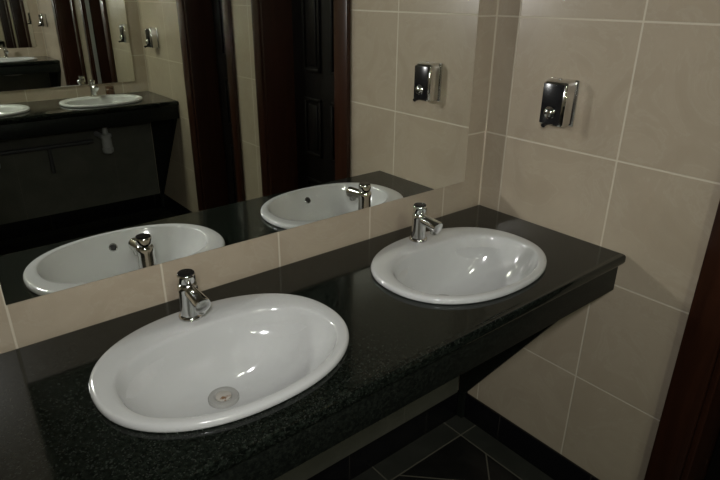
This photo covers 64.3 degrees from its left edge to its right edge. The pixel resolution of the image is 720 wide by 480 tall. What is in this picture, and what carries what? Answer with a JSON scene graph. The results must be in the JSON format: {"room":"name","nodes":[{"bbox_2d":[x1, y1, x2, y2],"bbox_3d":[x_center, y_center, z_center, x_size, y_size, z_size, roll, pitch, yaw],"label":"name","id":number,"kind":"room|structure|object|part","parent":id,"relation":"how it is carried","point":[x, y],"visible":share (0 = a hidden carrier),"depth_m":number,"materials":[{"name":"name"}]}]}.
{"room":"public restroom","nodes":[
{"label":"public restroom","id":0,"kind":"room"},
{"bbox_2d":[0,0,497,389],"bbox_3d":[-0.953,-0.122,0.829,3.700,2.500,0.200,-17,29,-36],"label":"wall","id":1,"kind":"structure","parent":0,"point":[27,322],"depth_m":1.37,"materials":[{"name":"beige tile"}]},
{"bbox_2d":[0,0,479,304],"bbox_3d":[-0.159,-0.610,1.172,1.255,1.258,0.006,-17,29,-36],"label":"wall mirror","id":2,"kind":"object","parent":1,"relation":"attached to","point":[135,134],"visible":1,"depth_m":1.19,"materials":[{"name":"clear glass"}]},
{"bbox_2d":[0,205,625,479],"bbox_3d":[-0.292,0.607,1.235,2.148,0.848,0.503,-17,29,-36],"label":"countertop","id":3,"kind":"structure","parent":1,"relation":"attached to","point":[400,350],"depth_m":1.07,"materials":[{"name":"black stone"}]},
{"bbox_2d":[176,269,210,321],"bbox_3d":[-0.330,0.117,1.135,0.049,0.101,0.098,-17,29,-36],"label":"tap","id":4,"kind":"object","parent":3,"relation":"on","point":[193,303],"visible":1,"depth_m":1.13,"materials":[{"name":"silver metal"}]},
{"bbox_3d":[-0.345,0.077,1.139,0.036,0.024,0.036,-17,29,-36],"label":"push knob","id":5,"kind":"part","parent":4,"relation":"part of","materials":[{"name":"silver metal"}]},
{"bbox_3d":[-0.320,0.115,1.122,0.032,0.035,0.068,-17,29,-36],"label":"spout","id":6,"kind":"part","parent":4,"relation":"part of","materials":[{"name":"silver metal"}]},
{"bbox_2d":[89,293,348,432],"bbox_3d":[-0.248,0.277,1.104,0.481,0.169,0.370,-17,29,-36],"label":"washbasin","id":7,"kind":"object","parent":3,"relation":"in","point":[247,355],"visible":0.94,"depth_m":1.15,"materials":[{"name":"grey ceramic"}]},
{"bbox_2d":[409,202,442,242],"bbox_3d":[0.174,-0.041,1.515,0.049,0.101,0.098,-17,29,-36],"label":"tap","id":8,"kind":"object","parent":3,"relation":"on","point":[420,220],"visible":1,"depth_m":1.51,"materials":[{"name":"silver metal"}]},
{"bbox_3d":[0.159,-0.081,1.518,0.036,0.024,0.036,-17,29,-36],"label":"push knob","id":9,"kind":"part","parent":8,"relation":"part of","materials":[{"name":"silver metal"}]},
{"bbox_3d":[0.183,-0.043,1.502,0.032,0.035,0.068,-17,29,-36],"label":"spout","id":10,"kind":"part","parent":8,"relation":"part of","materials":[{"name":"silver metal"}]},
{"bbox_2d":[371,227,546,304],"bbox_3d":[0.252,0.122,1.478,0.481,0.169,0.370,-17,29,-36],"label":"washbasin","id":11,"kind":"object","parent":3,"relation":"in","point":[455,265],"visible":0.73,"depth_m":1.54,"materials":[{"name":"grey ceramic"}]},
{"bbox_3d":[0.525,0.362,1.870,0.022,0.814,0.458,-17,29,-36],"label":"support panel","id":12,"kind":"part","parent":3,"relation":"part of","materials":[{"name":"stone"}]},
{"bbox_2d":[274,376,458,479],"bbox_3d":[-0.459,0.500,1.393,2.124,0.706,0.006,-17,29,-36],"label":"trim","id":13,"kind":"structure","parent":1,"relation":"attached to","point":[329,457],"depth_m":1.88,"materials":[{"name":"grey stone"}]},
{"bbox_2d":[307,390,458,479],"bbox_3d":[-0.898,1.010,1.225,3.300,0.108,0.009,-17,29,-36],"label":"baseboard","id":14,"kind":"structure","parent":1,"relation":"attached to","point":[366,457],"depth_m":1.97,"materials":[{"name":"black tile"}]},
{"bbox_2d":[352,415,552,479],"bbox_3d":[0.259,1.490,0.393,4.300,0.100,3.350,-17,29,-36],"label":"floor","id":15,"kind":"structure","parent":0,"point":[456,449],"depth_m":1.97,"materials":[{"name":"tile"}]},
{"bbox_2d":[468,0,719,479],"bbox_3d":[1.398,-0.054,0.724,0.200,2.500,2.950,-17,29,-36],"label":"wall","id":16,"kind":"structure","parent":0,"point":[635,175],"depth_m":1.53,"materials":[{"name":"beige tile"}]},
{"bbox_2d":[464,393,598,479],"bbox_3d":[1.306,1.071,1.133,0.009,0.108,2.932,-17,29,-36],"label":"baseboard","id":17,"kind":"structure","parent":16,"relation":"attached to","point":[540,455],"depth_m":1.97,"materials":[{"name":"black tile"}]},
{"bbox_2d":[539,77,579,126],"bbox_3d":[0.517,-0.365,1.527,0.084,0.125,0.086,-17,29,-36],"label":"soap dispenser","id":18,"kind":"object","parent":16,"relation":"attached to","point":[560,95],"visible":1,"depth_m":1.51,"materials":[{"name":"grey metal"}]},
{"bbox_3d":[0.498,-0.311,1.534,0.035,0.016,0.012,-17,29,-36],"label":"spout","id":19,"kind":"part","parent":18,"relation":"part of","materials":[{"name":"black plastic"}]},
{"bbox_3d":[0.547,-0.374,1.550,0.006,0.122,0.086,-17,29,-36],"label":"plate","id":20,"kind":"part","parent":18,"relation":"part of","materials":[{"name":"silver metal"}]},
{"bbox_2d":[644,200,719,479],"bbox_3d":[1.120,-0.018,1.091,0.222,2.140,0.720,-17,29,-36],"label":"door","id":21,"kind":"structure","parent":16,"relation":"in","point":[686,446],"depth_m":1.46,"materials":[{"name":"red wood"}]}
]}

